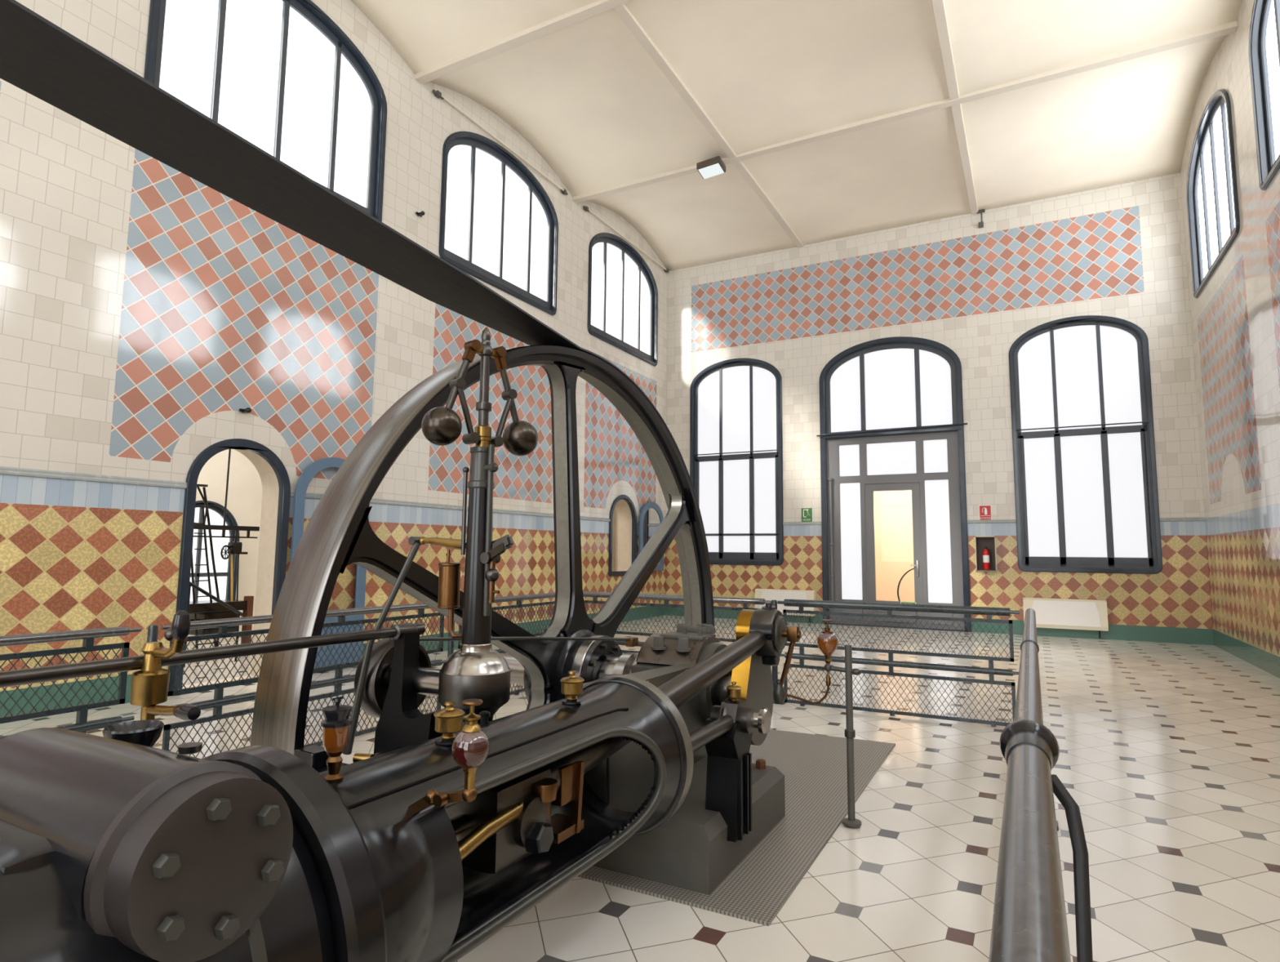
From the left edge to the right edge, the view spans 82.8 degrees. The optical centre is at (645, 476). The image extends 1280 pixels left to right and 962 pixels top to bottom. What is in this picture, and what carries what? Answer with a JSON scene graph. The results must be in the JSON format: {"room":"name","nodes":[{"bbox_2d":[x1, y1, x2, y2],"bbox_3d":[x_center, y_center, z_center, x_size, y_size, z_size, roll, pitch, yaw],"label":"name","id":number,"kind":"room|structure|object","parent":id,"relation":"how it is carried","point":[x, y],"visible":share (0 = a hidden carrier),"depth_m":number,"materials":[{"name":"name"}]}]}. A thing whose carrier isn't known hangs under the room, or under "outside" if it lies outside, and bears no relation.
{"room":"steam engine room","nodes":[
{"label":"steam engine room","id":0,"kind":"room"},
{"bbox_2d":[186,448,262,645],"bbox_3d":[-5.864,0.142,8.963,3.180,4.300,6.000,-3,-7,28],"label":"wall","id":1,"kind":"structure","parent":0,"point":[244,499],"depth_m":11.29,"materials":[{"name":"beige paint"}]},
{"bbox_2d":[190,500,239,600],"bbox_3d":[-6.526,1.159,10.632,0.145,1.610,1.100,-3,-7,28],"label":"window","id":2,"kind":"structure","parent":1,"relation":"in","point":[216,510],"depth_m":10.87,"materials":[{"name":"glass"}]},
{"bbox_2d":[193,448,259,537],"bbox_3d":[-6.256,-0.662,8.274,0.080,2.650,4.070,-3,-7,28],"label":"gantry beam","id":3,"kind":"structure","parent":1,"relation":"attached to","point":[224,526],"depth_m":9.56,"materials":[{"name":"black metal"}]},
{"bbox_2d":[220,530,248,600],"bbox_3d":[-5.465,1.242,9.597,0.140,1.052,0.383,-3,-7,28],"label":"chain hoist","id":4,"kind":"object","parent":3,"relation":"hanging from","point":[234,547],"visible":0.97,"depth_m":9.59,"materials":[{"name":"black paint"}]},
{"bbox_2d":[0,0,667,716],"bbox_3d":[-4.231,-2.314,8.410,0.420,9.300,20.200,-3,-7,28],"label":"wall","id":5,"kind":"structure","parent":0,"point":[144,305],"depth_m":7.44,"materials":[{"name":"tile"}]},
{"bbox_2d":[0,466,186,488],"bbox_3d":[-6.669,-0.342,3.171,0.030,0.065,9.090,-3,-7,28],"label":"trim","id":6,"kind":"structure","parent":5,"relation":"attached to","point":[3,469],"depth_m":6.41,"materials":[{"name":"white tile"}]},
{"bbox_2d":[239,407,251,413],"bbox_3d":[-4.229,-0.698,7.698,0.120,0.060,0.100,-3,-7,28],"label":"peg","id":7,"kind":"object","parent":5,"relation":"attached to","point":[247,410],"visible":1,"depth_m":7.68,"materials":[{"name":"black paint"}]},
{"bbox_2d":[143,0,386,222],"bbox_3d":[-4.168,-4.531,8.354,0.145,2.380,2.900,-3,-7,28],"label":"window","id":8,"kind":"structure","parent":5,"relation":"in","point":[282,76],"depth_m":8.40,"materials":[{"name":"glass"}]},
{"bbox_2d":[173,438,369,695],"bbox_3d":[-4.018,0.937,8.040,0.152,2.579,2.194,-3,-7,31],"label":"door frame","id":9,"kind":"structure","parent":5,"relation":"in","point":[284,495],"depth_m":8.04,"materials":[{"name":"blue paint"}]},
{"bbox_2d":[415,210,424,216],"bbox_3d":[-3.109,-3.641,10.061,0.120,0.060,0.100,-3,-7,28],"label":"peg","id":10,"kind":"object","parent":5,"relation":"attached to","point":[421,213],"visible":1,"depth_m":10.04,"materials":[{"name":"black paint"}]},
{"bbox_2d":[290,490,610,521],"bbox_3d":[-2.347,0.531,11.229,0.030,0.065,7.000,-3,-7,28],"label":"trim","id":11,"kind":"structure","parent":5,"relation":"attached to","point":[312,495],"depth_m":10.21,"materials":[{"name":"white tile"}]},
{"bbox_2d":[438,131,558,315],"bbox_3d":[-2.309,-4.155,11.819,0.145,2.380,2.900,-3,-7,28],"label":"window","id":12,"kind":"structure","parent":5,"relation":"in","point":[499,225],"depth_m":11.74,"materials":[{"name":"glass"}]},
{"bbox_2d":[432,89,568,195],"bbox_3d":[-2.244,-5.369,11.893,0.070,0.070,3.400,-3,-7,28],"label":"conduit","id":13,"kind":"object","parent":5,"relation":"attached to","point":[437,94],"visible":1,"depth_m":11.54,"materials":[{"name":"metal"}]},
{"bbox_2d":[414,0,632,84],"bbox_3d":[1.158,-5.780,7.890,9.860,0.075,0.140,-3,-7,28],"label":"ceiling beam","id":14,"kind":"structure","parent":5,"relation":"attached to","point":[557,23],"depth_m":9.34,"materials":[{"name":"paint"}]},
{"bbox_2d":[587,232,657,366],"bbox_3d":[-0.451,-3.780,15.284,0.145,2.380,2.900,-3,-7,28],"label":"window","id":15,"kind":"structure","parent":5,"relation":"in","point":[623,291],"depth_m":15.28,"materials":[{"name":"glass"}]},
{"bbox_2d":[582,205,668,272],"bbox_3d":[-0.324,-4.981,15.472,0.070,0.070,3.660,-3,-7,28],"label":"conduit","id":16,"kind":"object","parent":5,"relation":"attached to","point":[585,208],"visible":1,"depth_m":15.17,"materials":[{"name":"metal"}]},
{"bbox_2d":[608,494,663,576],"bbox_3d":[-0.172,1.246,15.251,0.150,1.640,2.240,-3,-7,28],"label":"window","id":17,"kind":"structure","parent":5,"relation":"in","point":[651,517],"depth_m":15.25,"materials":[{"name":"blue paint"}]},
{"bbox_2d":[572,20,1237,203],"bbox_3d":[3.016,-5.405,11.355,9.860,0.075,0.140,-3,-7,28],"label":"ceiling beam","id":18,"kind":"structure","parent":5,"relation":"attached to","point":[1229,28],"depth_m":10.54,"materials":[{"name":"paint"}]},
{"bbox_2d":[389,636,630,640],"bbox_3d":[-0.567,0.824,3.665,0.018,0.161,1.642,-4,-7,37],"label":"rail","id":19,"kind":"object","parent":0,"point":[437,638],"visible":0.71,"depth_m":3.67,"materials":[{"name":"black metal"}]},
{"bbox_2d":[612,506,617,571],"bbox_3d":[-1.289,0.947,15.370,1.180,4.100,4.500,-3,-7,28],"label":"wall","id":20,"kind":"structure","parent":0,"point":[615,521],"depth_m":17.40,"materials":[{"name":"beige paint"}]},
{"bbox_2d":[0,614,1279,961],"bbox_3d":[-0.531,2.318,8.061,14.060,0.120,23.950,-3,-7,28],"label":"floor","id":21,"kind":"structure","parent":0,"point":[1169,758],"depth_m":3.96,"materials":[{"name":"tile"}]},
{"bbox_2d":[191,509,216,648],"bbox_3d":[-5.629,1.383,9.277,0.028,1.904,0.458,-3,-7,28],"label":"ladder","id":22,"kind":"object","parent":21,"relation":"on","point":[208,580],"visible":0.65,"depth_m":9.28,"materials":[{"name":"black metal"}]},
{"bbox_2d":[194,484,219,646],"bbox_3d":[-5.813,1.201,9.160,0.032,2.235,0.996,-3,-7,28],"label":"steel frame","id":23,"kind":"object","parent":21,"relation":"on","point":[204,498],"visible":0.57,"depth_m":9.45,"materials":[{"name":"black paint"}]},
{"bbox_2d":[183,581,244,667],"bbox_3d":[-5.338,1.768,8.938,0.044,1.069,0.823,-3,-7,28],"label":"stair handrail","id":24,"kind":"object","parent":21,"relation":"on","point":[239,613],"visible":0.67,"depth_m":8.96,"materials":[{"name":"black metal"}]},
{"bbox_2d":[0,622,442,762],"bbox_3d":[-1.387,1.060,2.033,0.355,1.125,2.030,-3,-7,28],"label":"rod","id":25,"kind":"object","parent":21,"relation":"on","point":[401,722],"visible":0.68,"depth_m":2.75,"materials":[{"name":"black metal"}]},
{"bbox_2d":[130,610,200,719],"bbox_3d":[-1.301,0.685,1.996,0.309,0.625,0.105,-3,-7,28],"label":"oil lubricator","id":26,"kind":"object","parent":25,"relation":"attached to","point":[149,686],"visible":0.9,"depth_m":2.01,"materials":[{"name":"gold metal"}]},
{"bbox_2d":[391,622,425,639],"bbox_3d":[-0.955,0.621,2.921,0.059,0.059,0.150,-3,-7,28],"label":"socket","id":27,"kind":"object","parent":25,"relation":"attached to","point":[405,631],"depth_m":2.88,"materials":[{"name":"metal"}]},
{"bbox_2d":[189,595,253,643],"bbox_3d":[-5.948,1.907,8.930,0.520,0.780,2.000,-3,-7,28],"label":"bench","id":28,"kind":"object","parent":21,"relation":"on","point":[203,609],"visible":0.42,"depth_m":9.36,"materials":[{"name":"black paint"}]},
{"bbox_2d":[0,592,555,758],"bbox_3d":[-2.409,1.446,5.093,0.180,0.971,6.650,-3,-7,28],"label":"guard railing","id":29,"kind":"object","parent":21,"relation":"on","point":[82,725],"visible":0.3,"depth_m":4.54,"materials":[{"name":"metal"}]},
{"bbox_2d":[293,744,348,773],"bbox_3d":[-1.245,1.367,2.727,0.180,0.660,0.160,-3,-7,28],"label":"block","id":30,"kind":"object","parent":21,"relation":"on","point":[315,756],"visible":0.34,"depth_m":2.73,"materials":[{"name":"black paint"}]},
{"bbox_2d":[0,622,785,961],"bbox_3d":[-0.649,1.126,2.295,1.096,1.062,5.069,-2,-7,26],"label":"engine","id":31,"kind":"object","parent":21,"relation":"on","point":[115,846],"visible":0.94,"depth_m":1.48,"materials":[{"name":"black paint"}]},
{"bbox_2d":[320,696,351,782],"bbox_3d":[-0.731,0.619,1.712,0.068,0.198,0.068,-3,-7,28],"label":"oiler","id":32,"kind":"object","parent":31,"relation":"attached to","point":[336,722],"visible":0.98,"depth_m":1.69,"materials":[{"name":"orange glass"}]},
{"bbox_2d":[322,724,349,753],"bbox_3d":[-0.731,0.618,1.712,0.059,0.069,0.059,-3,-7,28],"label":"glass bowl","id":33,"kind":"object","parent":32,"relation":"on","point":[335,737],"depth_m":1.69,"materials":[{"name":"orange glass"}]},
{"bbox_2d":[408,698,489,813],"bbox_3d":[-0.461,0.664,1.706,0.209,0.281,0.093,-3,-7,28],"label":"glass oiler","id":34,"kind":"object","parent":31,"relation":"attached to","point":[470,749],"visible":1,"depth_m":1.67,"materials":[{"name":"red glass"}]},
{"bbox_2d":[433,701,465,746],"bbox_3d":[-0.552,0.693,2.041,0.086,0.116,0.086,-3,-7,28],"label":"cup","id":35,"kind":"object","parent":31,"relation":"on","point":[448,720],"visible":0.98,"depth_m":2.01,"materials":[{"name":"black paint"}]},
{"bbox_2d":[250,344,801,754],"bbox_3d":[-0.152,1.280,4.556,2.300,4.248,4.248,-3,-7,28],"label":"flywheel","id":36,"kind":"object","parent":31,"relation":"attached to","point":[339,533],"depth_m":4.19,"materials":[{"name":"metal"}]},
{"bbox_2d":[0,0,709,560],"bbox_3d":[-2.096,-0.790,1.878,0.320,2.078,10.939,-3,-7,28],"label":"belt","id":37,"kind":"object","parent":36,"relation":"attached to","point":[38,57],"visible":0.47,"depth_m":2.79,"materials":[{"name":"black leather"}]},
{"bbox_2d":[533,777,558,818],"bbox_3d":[-0.308,0.989,2.220,0.080,0.105,0.080,-3,-7,28],"label":"cup","id":38,"kind":"object","parent":31,"relation":"on","point":[544,789],"depth_m":2.19,"materials":[{"name":"brown metal"}]},
{"bbox_2d":[560,670,584,705],"bbox_3d":[-0.261,0.752,2.585,0.086,0.116,0.086,-3,-7,28],"label":"cup","id":39,"kind":"object","parent":31,"relation":"on","point":[571,685],"visible":1,"depth_m":2.56,"materials":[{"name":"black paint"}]},
{"bbox_2d":[543,601,786,790],"bbox_3d":[0.184,0.890,3.220,0.164,0.536,2.375,-3,-7,30],"label":"rod","id":40,"kind":"object","parent":31,"relation":"attached to","point":[765,638],"visible":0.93,"depth_m":3.42,"materials":[{"name":"metal"}]},
{"bbox_2d":[688,697,771,842],"bbox_3d":[0.322,1.295,3.109,0.252,0.590,0.711,-3,-7,28],"label":"stand","id":41,"kind":"object","parent":31,"relation":"attached to","point":[726,735],"visible":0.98,"depth_m":3.26,"materials":[{"name":"black metal"}]},
{"bbox_2d":[725,681,742,702],"bbox_3d":[0.410,1.000,3.356,0.073,0.099,0.073,-3,-7,28],"label":"cup","id":42,"kind":"object","parent":41,"relation":"on","point":[734,691],"visible":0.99,"depth_m":3.33,"materials":[{"name":"gold metal"}]},
{"bbox_2d":[342,327,537,756],"bbox_3d":[-0.792,0.556,2.892,0.730,2.315,0.514,-3,-7,28],"label":"governor","id":43,"kind":"object","parent":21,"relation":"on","point":[476,670],"visible":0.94,"depth_m":2.82,"materials":[{"name":"black paint"}]},
{"bbox_2d":[577,728,895,925],"bbox_3d":[0.574,1.883,4.409,1.370,0.012,3.000,-3,-7,28],"label":"floor plate","id":44,"kind":"object","parent":21,"relation":"on","point":[814,768],"visible":0.43,"depth_m":3.70,"materials":[{"name":"grey metal"}]},
{"bbox_2d":[754,588,816,622],"bbox_3d":[2.876,2.665,14.944,1.250,0.651,0.202,-3,-7,28],"label":"heater","id":45,"kind":"object","parent":21,"relation":"on","point":[766,593],"visible":0.43,"depth_m":14.87,"materials":[{"name":"beige metal"}]},
{"bbox_2d":[582,591,1019,727],"bbox_3d":[1.095,1.673,7.024,4.535,0.979,0.100,-3,-7,28],"label":"guard railing","id":46,"kind":"object","parent":21,"relation":"on","point":[989,611],"visible":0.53,"depth_m":6.46,"materials":[{"name":"metal"}]},
{"bbox_2d":[783,618,862,826],"bbox_3d":[0.952,1.304,3.927,0.438,1.048,0.112,-3,-7,28],"label":"post","id":47,"kind":"object","parent":21,"relation":"on","point":[827,641],"visible":1,"depth_m":3.86,"materials":[{"name":"grey metal"}]},
{"bbox_2d":[897,567,914,600],"bbox_3d":[5.764,2.451,15.013,1.104,1.161,0.317,-3,-7,31],"label":"hoop","id":48,"kind":"object","parent":21,"relation":"on","point":[906,572],"visible":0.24,"depth_m":15.33},
{"bbox_2d":[988,608,1093,961],"bbox_3d":[1.728,1.267,3.201,0.199,1.011,6.250,-3,-7,28],"label":"guard railing","id":49,"kind":"object","parent":21,"relation":"on","point":[1029,922],"visible":1,"depth_m":1.22,"materials":[{"name":"metal"}]},
{"bbox_2d":[1022,597,1108,638],"bbox_3d":[7.283,2.462,12.602,1.260,0.651,0.202,-3,-7,28],"label":"heater","id":50,"kind":"object","parent":21,"relation":"on","point":[1056,613],"visible":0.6,"depth_m":12.50,"materials":[{"name":"beige metal"}]},
{"bbox_2d":[351,0,1241,271],"bbox_3d":[0.231,-6.244,6.186,9.860,0.540,19.839,-3,-7,28],"label":"ceiling","id":51,"kind":"structure","parent":0,"point":[586,95],"depth_m":10.84,"materials":[{"name":"beige paint"}]},
{"bbox_2d":[696,155,725,178],"bbox_3d":[1.103,-5.187,12.130,0.425,0.264,0.313,-3,-7,28],"label":"floodlight","id":52,"kind":"object","parent":51,"relation":"hanging from","point":[715,166],"visible":1,"depth_m":12.05,"materials":[{"name":"grey"}]},
{"bbox_2d":[873,489,915,601],"bbox_3d":[5.802,0.843,15.693,4.400,4.500,2.680,-3,-7,28],"label":"wall","id":53,"kind":"structure","parent":0,"point":[893,512],"depth_m":17.01,"materials":[{"name":"paint"}]},
{"bbox_2d":[665,172,1213,644],"bbox_3d":[4.943,-1.585,14.650,9.860,9.300,0.420,-3,-7,28],"label":"wall","id":54,"kind":"structure","parent":0,"point":[1117,251],"depth_m":13.64,"materials":[{"name":"tile"}]},
{"bbox_2d":[613,4,803,247],"bbox_3d":[-1.298,-5.903,6.969,0.130,0.065,19.750,-3,-7,28],"label":"ceiling beam","id":55,"kind":"structure","parent":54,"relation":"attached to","point":[622,11],"depth_m":10.74,"materials":[{"name":"paint"}]},
{"bbox_2d":[689,357,783,565],"bbox_3d":[1.976,-0.346,15.902,2.150,4.540,0.160,-3,-7,28],"label":"window","id":56,"kind":"structure","parent":54,"relation":"in","point":[736,434],"depth_m":15.91,"materials":[{"name":"glass"}]},
{"bbox_2d":[782,521,821,524],"bbox_3d":[3.249,0.974,15.025,0.810,0.065,0.030,-3,-7,28],"label":"trim","id":57,"kind":"structure","parent":54,"relation":"attached to","point":[784,522],"depth_m":15.02,"materials":[{"name":"white tile"}]},
{"bbox_2d":[801,507,812,521],"bbox_3d":[3.337,0.799,15.002,0.220,0.280,0.026,-3,-7,28],"label":"exit sign","id":58,"kind":"object","parent":54,"relation":"attached to","point":[806,513],"visible":1,"depth_m":15.00,"materials":[{"name":"green plastic"}]},
{"bbox_2d":[816,336,971,631],"bbox_3d":[4.840,0.077,14.312,2.860,5.739,0.198,-3,-7,28],"label":"door","id":59,"kind":"structure","parent":54,"relation":"in","point":[891,408],"depth_m":14.38,"materials":[{"name":"glass"}]},
{"bbox_2d":[900,601,915,604],"bbox_3d":[5.062,2.492,13.965,0.280,0.150,0.011,-3,-7,28],"label":"sticker","id":60,"kind":"object","parent":59,"relation":"attached to","point":[908,602],"visible":0.27,"depth_m":13.96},
{"bbox_2d":[931,0,977,213],"bbox_3d":[1.720,-6.042,5.365,0.130,0.065,19.750,-3,-7,28],"label":"trim","id":61,"kind":"structure","parent":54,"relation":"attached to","point":[938,6],"depth_m":10.31,"materials":[{"name":"paint"}]},
{"bbox_2d":[977,208,984,227],"bbox_3d":[6.445,-4.944,13.929,0.140,0.340,0.070,-3,-7,28],"label":"wall anchor","id":62,"kind":"object","parent":54,"relation":"attached to","point":[980,224],"visible":1,"depth_m":13.90,"materials":[{"name":"grey metal"}]},
{"bbox_2d":[978,504,991,519],"bbox_3d":[6.297,0.679,13.440,0.220,0.300,0.024,-3,-7,28],"label":"sign","id":63,"kind":"object","parent":54,"relation":"attached to","point":[984,510],"visible":1,"depth_m":13.43,"materials":[{"name":"red plastic"}]},
{"bbox_2d":[974,535,997,571],"bbox_3d":[6.241,1.418,13.302,0.350,0.650,0.147,-3,-7,28],"label":"niche","id":64,"kind":"object","parent":54,"relation":"attached to","point":[980,541],"visible":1,"depth_m":13.34,"materials":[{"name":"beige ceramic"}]},
{"bbox_2d":[982,546,991,569],"bbox_3d":[6.245,1.497,13.282,0.112,0.420,0.124,2,-6,-15],"label":"fire extinguisher","id":65,"kind":"object","parent":64,"relation":"in","point":[986,554],"visible":1,"depth_m":13.24,"materials":[{"name":"red metal"}]},
{"bbox_2d":[967,519,1016,523],"bbox_3d":[6.372,0.831,13.365,0.810,0.065,0.030,-3,-7,28],"label":"trim","id":66,"kind":"structure","parent":54,"relation":"attached to","point":[979,521],"depth_m":13.36,"materials":[{"name":"white tile"}]},
{"bbox_2d":[1008,315,1162,573],"bbox_3d":[7.712,-0.595,12.854,2.150,4.570,0.157,-3,-7,28],"label":"window","id":67,"kind":"structure","parent":54,"relation":"in","point":[1086,480],"depth_m":12.86,"materials":[{"name":"glass"}]},
{"bbox_2d":[1160,516,1204,521],"bbox_3d":[8.896,0.714,12.024,0.610,0.065,0.030,-3,-7,28],"label":"trim","id":68,"kind":"structure","parent":54,"relation":"attached to","point":[1193,518],"depth_m":12.02,"materials":[{"name":"white tile"}]},
{"bbox_2d":[1180,0,1279,678],"bbox_3d":[4.839,-2.732,3.590,0.420,9.300,20.200,-3,-7,28],"label":"wall","id":69,"kind":"structure","parent":0,"point":[1235,317],"depth_m":9.40,"materials":[{"name":"tile"}]},
{"bbox_2d":[1186,88,1239,297],"bbox_3d":[8.315,-4.184,10.626,0.145,2.380,2.900,-3,-7,28],"label":"window","id":70,"kind":"structure","parent":69,"relation":"in","point":[1212,197],"depth_m":10.77,"materials":[{"name":"glass"}]},
{"bbox_2d":[1248,0,1279,190],"bbox_3d":[6.457,-4.559,7.161,0.145,2.380,2.900,-3,-7,28],"label":"window","id":71,"kind":"structure","parent":69,"relation":"in","point":[1264,49],"depth_m":8.26,"materials":[{"name":"glass"}]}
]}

